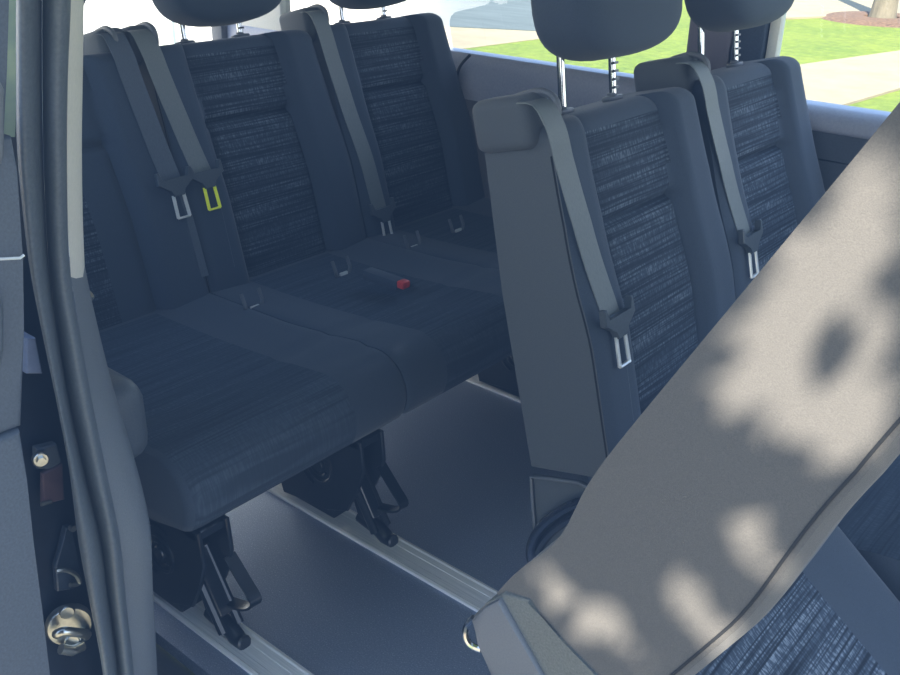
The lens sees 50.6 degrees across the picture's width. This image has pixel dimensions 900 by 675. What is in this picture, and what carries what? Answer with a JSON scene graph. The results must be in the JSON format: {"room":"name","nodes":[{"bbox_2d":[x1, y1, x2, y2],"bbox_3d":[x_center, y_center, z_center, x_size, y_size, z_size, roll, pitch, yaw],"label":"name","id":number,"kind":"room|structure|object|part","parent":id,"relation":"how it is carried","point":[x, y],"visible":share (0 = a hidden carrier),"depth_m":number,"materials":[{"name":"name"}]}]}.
{"room":"vehicle interior","nodes":[
{"label":"vehicle interior","id":0,"kind":"room"},
{"bbox_2d":[11,128,102,674],"bbox_3d":[-0.501,0.145,1.048,0.001,1.107,0.269,21,32,35],"label":"door frame","id":1,"kind":"structure","parent":0,"point":[40,423],"depth_m":1.11,"materials":[{"name":"black metal"}]},
{"bbox_2d":[4,0,15,136],"bbox_3d":[-0.423,-0.293,0.913,0.006,0.197,0.050,21,32,35],"label":"window","id":2,"kind":"structure","parent":1,"relation":"attached to","point":[10,102],"depth_m":0.92,"materials":[{"name":"clear glass"}]},
{"bbox_2d":[0,0,49,674],"bbox_3d":[-0.463,0.060,0.827,0.215,0.791,0.218,21,32,35],"label":"door","id":3,"kind":"structure","parent":1,"relation":"attached to","point":[23,647],"depth_m":0.80,"materials":[{"name":"grey plastic"}]},
{"bbox_3d":[-0.352,-0.160,0.703,0.030,0.064,0.044,21,32,35],"label":"pull handle","id":4,"kind":"part","parent":3,"relation":"part of","materials":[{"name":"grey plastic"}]},
{"bbox_3d":[-0.454,-0.058,0.792,0.200,0.252,0.129,21,32,35],"label":"edge panel","id":5,"kind":"part","parent":3,"relation":"part of","materials":[{"name":"grey plastic"}]},
{"bbox_3d":[-0.489,0.249,0.891,0.200,0.392,0.152,21,32,35],"label":"edge panel","id":6,"kind":"part","parent":3,"relation":"part of","materials":[{"name":"grey metal"}]},
{"bbox_2d":[22,332,82,590],"bbox_3d":[-0.451,0.153,1.076,0.040,0.355,0.037,21,32,35],"label":"hardware piece","id":7,"kind":"object","parent":1,"relation":"attached to","point":[66,570],"depth_m":1.09,"materials":[{"name":"grey plastic"}]},
{"bbox_3d":[-0.455,0.169,1.089,0.008,0.047,0.031,21,32,35],"label":"catch plate","id":8,"kind":"part","parent":7,"relation":"part of","materials":[{"name":"metal"}]},
{"bbox_2d":[16,0,118,674],"bbox_3d":[-0.388,0.146,1.031,0.153,1.100,0.036,21,32,35],"label":"seal","id":9,"kind":"structure","parent":1,"relation":"attached to","point":[29,128],"depth_m":0.94,"materials":[{"name":"black rubber"}]},
{"bbox_2d":[45,603,92,655],"bbox_3d":[-0.457,0.356,1.149,0.054,0.071,0.043,-12,29,-26],"label":"door latch","id":10,"kind":"object","parent":1,"relation":"attached to","point":[68,624],"depth_m":1.15,"materials":[{"name":"metal"}]},
{"bbox_2d":[42,0,133,674],"bbox_3d":[-0.375,0.142,1.048,0.155,1.108,0.023,21,32,35],"label":"seal","id":11,"kind":"structure","parent":1,"relation":"attached to","point":[56,14],"depth_m":0.98,"materials":[{"name":"black rubber"}]},
{"bbox_2d":[211,25,226,39],"bbox_3d":[-1.301,-0.689,2.723,0.080,1.660,1.720,21,32,35],"label":"wall","id":12,"kind":"structure","parent":0,"point":[218,32],"depth_m":3.21,"materials":[{"name":"grey plastic"}]},
{"bbox_2d":[154,381,586,674],"bbox_3d":[0.298,0.365,1.841,4.050,0.030,1.485,21,32,35],"label":"floor","id":13,"kind":"structure","parent":0,"point":[460,459],"depth_m":1.73,"materials":[{"name":"rubber"}]},
{"bbox_2d":[156,643,194,674],"bbox_3d":[0.194,0.982,1.011,2.900,0.365,0.230,21,32,35],"label":"sill","id":14,"kind":"structure","parent":13,"relation":"attached to","point":[167,664],"depth_m":1.52,"materials":[{"name":"grey plastic"}]},
{"bbox_2d":[153,591,313,674],"bbox_3d":[-0.190,0.541,1.409,3.400,0.007,0.060,21,32,35],"label":"rail","id":15,"kind":"object","parent":13,"relation":"on","point":[261,657],"visible":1,"depth_m":1.50,"materials":[{"name":"metal"}]},
{"bbox_2d":[82,0,408,649],"bbox_3d":[-0.530,-0.173,1.670,0.891,1.065,0.490,21,32,35],"label":"seat","id":16,"kind":"object","parent":13,"relation":"on","point":[240,404],"visible":0.77,"depth_m":1.71,"materials":[{"name":"fabric"}]},
{"bbox_2d":[83,25,124,54],"bbox_3d":[-0.691,-0.577,1.911,0.135,0.103,0.064,21,32,35],"label":"outlet","id":17,"kind":"object","parent":16,"relation":"attached to","point":[105,40],"depth_m":1.86,"materials":[{"name":"grey plastic"}]},
{"bbox_3d":[-0.754,-0.246,1.829,0.163,0.543,0.466,4,21,42],"label":"backrest","id":18,"kind":"part","parent":16,"relation":"part of","materials":[{"name":"fabric"}]},
{"bbox_3d":[-0.545,-0.267,1.933,0.008,0.052,0.036,4,21,42],"label":"tongue plate","id":19,"kind":"part","parent":16,"relation":"part of","materials":[{"name":"silver metal"}]},
{"bbox_3d":[-0.454,0.344,1.562,0.255,0.209,0.060,21,32,35],"label":"leg","id":20,"kind":"part","parent":16,"relation":"part of","materials":[{"name":"black paint"}]},
{"bbox_2d":[99,293,405,531],"bbox_3d":[-0.458,0.100,1.715,0.607,0.137,0.469,17,30,37],"label":"cushion","id":21,"kind":"object","parent":16,"relation":"on","point":[239,402],"depth_m":1.60,"materials":[{"name":"fabric"}]},
{"bbox_3d":[-0.233,0.234,1.802,0.255,0.209,0.060,21,32,35],"label":"leg","id":22,"kind":"part","parent":16,"relation":"part of","materials":[{"name":"black paint"}]},
{"bbox_2d":[121,0,519,413],"bbox_3d":[-0.087,-0.382,2.156,0.891,1.040,0.956,21,32,35],"label":"bench","id":23,"kind":"object","parent":13,"relation":"on","point":[335,188],"visible":0.77,"depth_m":2.15,"materials":[{"name":"fabric"}]},
{"bbox_2d":[121,21,158,65],"bbox_3d":[-0.648,-0.598,1.957,0.135,0.103,0.064,21,32,35],"label":"outlet","id":24,"kind":"object","parent":23,"relation":"attached to","point":[143,38],"depth_m":1.91,"materials":[{"name":"grey plastic"}]},
{"bbox_3d":[-0.574,-0.683,2.033,0.028,0.151,0.012,4,21,42],"label":"headrest post","id":25,"kind":"part","parent":23,"relation":"part of","materials":[{"name":"silver metal"}]},
{"bbox_3d":[-0.496,-0.292,1.986,0.008,0.052,0.036,4,21,42],"label":"tongue plate","id":26,"kind":"part","parent":23,"relation":"part of","materials":[{"name":"yellow metal"}]},
{"bbox_3d":[-0.478,-0.731,2.138,0.028,0.151,0.013,4,21,42],"label":"headrest post","id":27,"kind":"part","parent":23,"relation":"part of","materials":[{"name":"silver metal"}]},
{"bbox_3d":[-0.451,-0.397,2.158,0.163,0.543,0.466,4,21,42],"label":"backrest","id":28,"kind":"part","parent":23,"relation":"part of","materials":[{"name":"fabric"}]},
{"bbox_2d":[279,4,328,40],"bbox_3d":[-0.346,-0.748,2.284,0.135,0.103,0.064,21,32,35],"label":"outlet","id":29,"kind":"object","parent":23,"relation":"attached to","point":[313,19],"depth_m":2.24,"materials":[{"name":"grey plastic"}]},
{"bbox_3d":[-0.272,-0.833,2.361,0.028,0.151,0.012,4,21,42],"label":"headrest post","id":30,"kind":"part","parent":23,"relation":"part of","materials":[{"name":"silver metal"}]},
{"bbox_2d":[208,238,511,413],"bbox_3d":[-0.154,-0.051,2.043,0.607,0.137,0.469,17,30,37],"label":"cushion","id":31,"kind":"object","parent":23,"relation":"on","point":[442,328],"depth_m":1.94,"materials":[{"name":"fabric"}]},
{"bbox_3d":[-0.175,-0.881,2.465,0.028,0.151,0.013,4,21,42],"label":"headrest post","id":32,"kind":"part","parent":23,"relation":"part of","materials":[{"name":"silver metal"}]},
{"bbox_3d":[-0.155,-0.266,2.359,0.008,0.052,0.036,4,21,42],"label":"tongue plate","id":33,"kind":"part","parent":23,"relation":"part of","materials":[{"name":"silver metal"}]},
{"bbox_3d":[-0.148,-0.547,2.486,0.163,0.543,0.466,4,21,42],"label":"backrest","id":34,"kind":"part","parent":23,"relation":"part of","materials":[{"name":"fabric"}]},
{"bbox_2d":[366,197,498,268],"bbox_3d":[0.148,-0.201,2.371,0.607,0.137,0.469,17,30,37],"label":"cushion","id":35,"kind":"object","parent":23,"relation":"on","point":[469,239],"depth_m":2.37,"materials":[{"name":"fabric"}]},
{"bbox_3d":[0.166,0.037,2.233,0.255,0.209,0.060,21,32,35],"label":"leg","id":36,"kind":"part","parent":23,"relation":"part of","materials":[{"name":"black paint"}]},
{"bbox_2d":[267,483,497,611],"bbox_3d":[0.026,0.433,1.643,3.400,0.007,0.060,21,32,35],"label":"rail","id":37,"kind":"object","parent":13,"relation":"on","point":[446,578],"visible":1,"depth_m":1.71,"materials":[{"name":"metal"}]},
{"bbox_2d":[466,374,520,402],"bbox_3d":[0.429,0.233,2.080,3.400,0.007,0.060,21,32,35],"label":"rail","id":38,"kind":"object","parent":13,"relation":"on","point":[475,379],"visible":0.02,"depth_m":2.29,"materials":[{"name":"metal"}]},
{"bbox_2d":[462,102,899,674],"bbox_3d":[0.404,0.121,0.924,0.662,1.209,0.477,21,32,35],"label":"seat","id":39,"kind":"object","parent":13,"relation":"on","point":[709,540],"visible":1,"depth_m":0.78,"materials":[{"name":"fabric"}]},
{"bbox_3d":[0.076,0.352,0.997,0.136,0.168,0.010,21,32,35],"label":"hinge plate","id":40,"kind":"part","parent":39,"relation":"part of","materials":[{"name":"grey plastic"}]},
{"bbox_2d":[696,525,899,674],"bbox_3d":[0.458,0.496,1.052,0.410,0.137,0.607,-26,73,-44],"label":"cushion","id":41,"kind":"object","parent":39,"relation":"on","point":[838,617],"depth_m":1.10,"materials":[{"name":"fabric"}]},
{"bbox_2d":[472,0,899,600],"bbox_3d":[0.655,-0.118,1.581,0.891,1.082,0.970,21,32,35],"label":"bench","id":42,"kind":"object","parent":13,"relation":"on","point":[627,226],"visible":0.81,"depth_m":1.51,"materials":[{"name":"fabric"}]},
{"bbox_2d":[472,88,561,152],"bbox_3d":[0.098,-0.317,1.397,0.135,0.103,0.064,21,32,35],"label":"outlet","id":43,"kind":"object","parent":42,"relation":"attached to","point":[523,121],"depth_m":1.36,"materials":[{"name":"grey plastic"}]},
{"bbox_3d":[0.173,-0.402,1.473,0.028,0.151,0.012,4,21,42],"label":"headrest post","id":44,"kind":"part","parent":42,"relation":"part of","materials":[{"name":"silver metal"}]},
{"bbox_3d":[0.296,-0.116,1.598,0.163,0.543,0.466,4,21,42],"label":"backrest","id":45,"kind":"part","parent":42,"relation":"part of","materials":[{"name":"fabric"}]},
{"bbox_3d":[0.269,-0.450,1.577,0.028,0.151,0.013,4,21,42],"label":"headrest post","id":46,"kind":"part","parent":42,"relation":"part of","materials":[{"name":"silver metal"}]},
{"bbox_3d":[0.259,0.018,1.431,0.008,0.052,0.036,4,21,42],"label":"tongue plate","id":47,"kind":"part","parent":42,"relation":"part of","materials":[{"name":"silver metal"}]},
{"bbox_2d":[634,51,710,92],"bbox_3d":[0.401,-0.467,1.724,0.135,0.103,0.064,21,32,35],"label":"seat shoulder","id":48,"kind":"object","parent":42,"relation":"attached to","point":[683,70],"depth_m":1.69,"materials":[{"name":"grey plastic"}]},
{"bbox_3d":[0.475,-0.552,1.800,0.028,0.151,0.012,4,21,42],"label":"headrest post","id":49,"kind":"part","parent":42,"relation":"part of","materials":[{"name":"silver metal"}]},
{"bbox_3d":[0.571,-0.600,1.905,0.028,0.151,0.013,4,21,42],"label":"headrest post","id":50,"kind":"part","parent":42,"relation":"part of","materials":[{"name":"silver metal"}]},
{"bbox_3d":[0.560,-0.137,1.758,0.008,0.052,0.036,4,21,42],"label":"tongue plate","id":51,"kind":"part","parent":42,"relation":"part of","materials":[{"name":"silver metal"}]},
{"bbox_3d":[0.598,-0.266,1.925,0.163,0.543,0.466,4,21,42],"label":"backrest","id":52,"kind":"part","parent":42,"relation":"part of","materials":[{"name":"fabric"}]},
{"bbox_2d":[465,99,867,197],"bbox_3d":[0.793,-0.170,2.233,4.050,0.675,0.062,21,32,35],"label":"wall","id":53,"kind":"structure","parent":0,"point":[834,152],"depth_m":2.06,"materials":[{"name":"grey plastic"}]},
{"bbox_2d":[242,0,285,30],"bbox_3d":[-0.633,-1.361,2.998,0.300,0.740,0.050,21,32,35],"label":"trim","id":54,"kind":"structure","parent":53,"relation":"attached to","point":[270,21],"depth_m":3.07,"materials":[{"name":"grey plastic"}]},
{"bbox_2d":[227,24,635,107],"bbox_3d":[-0.057,-0.773,2.737,1.820,0.122,0.068,21,32,35],"label":"trim","id":55,"kind":"structure","parent":53,"relation":"attached to","point":[484,75],"depth_m":2.52,"materials":[{"name":"grey plastic"}]},
{"bbox_2d":[457,54,470,75],"bbox_3d":[0.033,-0.722,2.627,0.052,0.119,0.010,17,30,30],"label":"trim","id":56,"kind":"structure","parent":53,"relation":"attached to","point":[469,55],"depth_m":2.61,"materials":[{"name":"black plastic"}]},
{"bbox_2d":[729,23,769,62],"bbox_3d":[0.671,-0.867,2.012,0.075,0.740,0.042,21,32,35],"label":"trim","id":57,"kind":"structure","parent":53,"relation":"attached to","point":[753,44],"depth_m":2.09,"materials":[{"name":"black plastic"}]},
{"bbox_2d":[765,12,786,57],"bbox_3d":[0.715,-0.861,1.983,0.025,0.725,0.030,21,32,35],"label":"trim","id":58,"kind":"structure","parent":53,"relation":"attached to","point":[776,31],"depth_m":2.07,"materials":[{"name":"grey plastic"}]},
{"bbox_2d":[806,99,890,139],"bbox_3d":[1.495,-0.221,1.555,2.225,0.050,0.072,21,32,35],"label":"trim","id":59,"kind":"structure","parent":53,"relation":"attached to","point":[845,120],"depth_m":2.02,"materials":[{"name":"plastic"}]},
{"bbox_2d":[686,18,731,70],"bbox_3d":[0.599,-0.892,2.061,0.105,0.740,0.050,21,32,35],"label":"wall pillar","id":60,"kind":"structure","parent":0,"point":[717,45],"depth_m":2.14,"materials":[{"name":"grey plastic"}]},
{"bbox_2d":[286,0,399,24],"bbox_3d":[0.025,-1.088,2.515,1.420,0.655,0.001,21,32,35],"label":"window","id":61,"kind":"structure","parent":60,"relation":"attached to","point":[351,15],"depth_m":2.88,"materials":[{"name":"clear glass"}]},
{"bbox_3d":[-1.174,-0.114,1.649,1.840,1.850,0.140,21,32,35],"label":"wall","id":62,"kind":"structure","parent":0,"visible":0},
{"bbox_2d":[67,0,84,277],"bbox_3d":[-0.476,-0.264,1.035,0.058,0.365,0.498,-22,34,-40],"label":"trim","id":63,"kind":"structure","parent":62,"relation":"attached to","point":[75,63],"depth_m":0.94,"materials":[{"name":"beige plastic"}]},
{"bbox_2d":[69,257,157,674],"bbox_3d":[-0.518,0.235,1.303,0.058,0.812,0.420,-22,34,-40],"label":"trim","id":64,"kind":"structure","parent":62,"relation":"attached to","point":[129,503],"depth_m":1.12,"materials":[{"name":"grey plastic"}]},
{"bbox_2d":[108,367,147,457],"bbox_3d":[-0.530,0.067,1.292,0.335,0.115,0.075,21,32,35],"label":"trim","id":65,"kind":"structure","parent":62,"relation":"attached to","point":[129,396],"depth_m":1.20,"materials":[{"name":"grey plastic"}]},
{"label":"outside","id":66,"kind":"structure","parent":0,"visible":0},
{"bbox_2d":[786,0,899,19],"bbox_3d":[8.077,-5.945,16.716,11.899,0.100,4.014,-11,28,-24],"label":"footpath","id":67,"kind":"structure","parent":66,"point":[800,9],"depth_m":14.75,"materials":[{"name":"concrete"}]},
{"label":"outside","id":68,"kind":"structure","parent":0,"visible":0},
{"bbox_2d":[467,0,899,111],"bbox_3d":[12.826,-4.849,14.658,120.000,0.100,120.000,21,32,35],"label":"lawn","id":69,"kind":"structure","parent":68,"point":[811,40],"depth_m":11.06,"materials":[{"name":"green plant"}]},
{"bbox_2d":[822,11,899,27],"bbox_3d":[6.165,-4.559,13.623,1.800,0.080,1.800,21,32,35],"label":"mulch bed","id":70,"kind":"object","parent":69,"relation":"on","point":[848,17],"visible":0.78,"depth_m":13.30,"materials":[{"name":"brown soil"}]},
{"bbox_2d":[868,0,898,17],"bbox_3d":[6.226,-7.358,12.274,3.472,6.472,3.516,21,32,35],"label":"street tree","id":71,"kind":"object","parent":70,"relation":"in","point":[880,8],"visible":0.51,"depth_m":13.46,"materials":[{"name":"grey plant"}]},
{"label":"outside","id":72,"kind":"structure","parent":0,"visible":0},
{"bbox_2d":[444,27,538,48],"bbox_3d":[-8.891,-3.391,10.718,20.648,0.100,6.941,6,26,11],"label":"sidewalk","id":73,"kind":"structure","parent":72,"point":[462,38],"depth_m":11.42,"materials":[{"name":"concrete"}]},
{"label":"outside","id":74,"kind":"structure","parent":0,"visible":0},
{"bbox_2d":[398,0,535,30],"bbox_3d":[-6.805,-7.330,19.060,20.648,0.100,12.000,6,26,11],"label":"street","id":75,"kind":"structure","parent":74,"point":[483,14],"depth_m":13.50,"materials":[{"name":"grey asphalt"}]},
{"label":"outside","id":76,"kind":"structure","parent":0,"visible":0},
{"bbox_2d":[83,0,211,45],"bbox_3d":[-4.047,-1.767,3.787,0.230,3.200,8.200,21,32,35],"label":"window","id":77,"kind":"structure","parent":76,"point":[120,14],"depth_m":6.12,"materials":[{"name":"glass"}]},
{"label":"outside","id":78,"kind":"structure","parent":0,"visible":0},
{"bbox_2d":[800,50,899,104],"bbox_3d":[5.763,-3.359,11.201,11.071,0.100,1.528,-22,34,-39],"label":"sidewalk","id":79,"kind":"structure","parent":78,"point":[851,80],"depth_m":9.22,"materials":[{"name":"concrete"}]}
]}

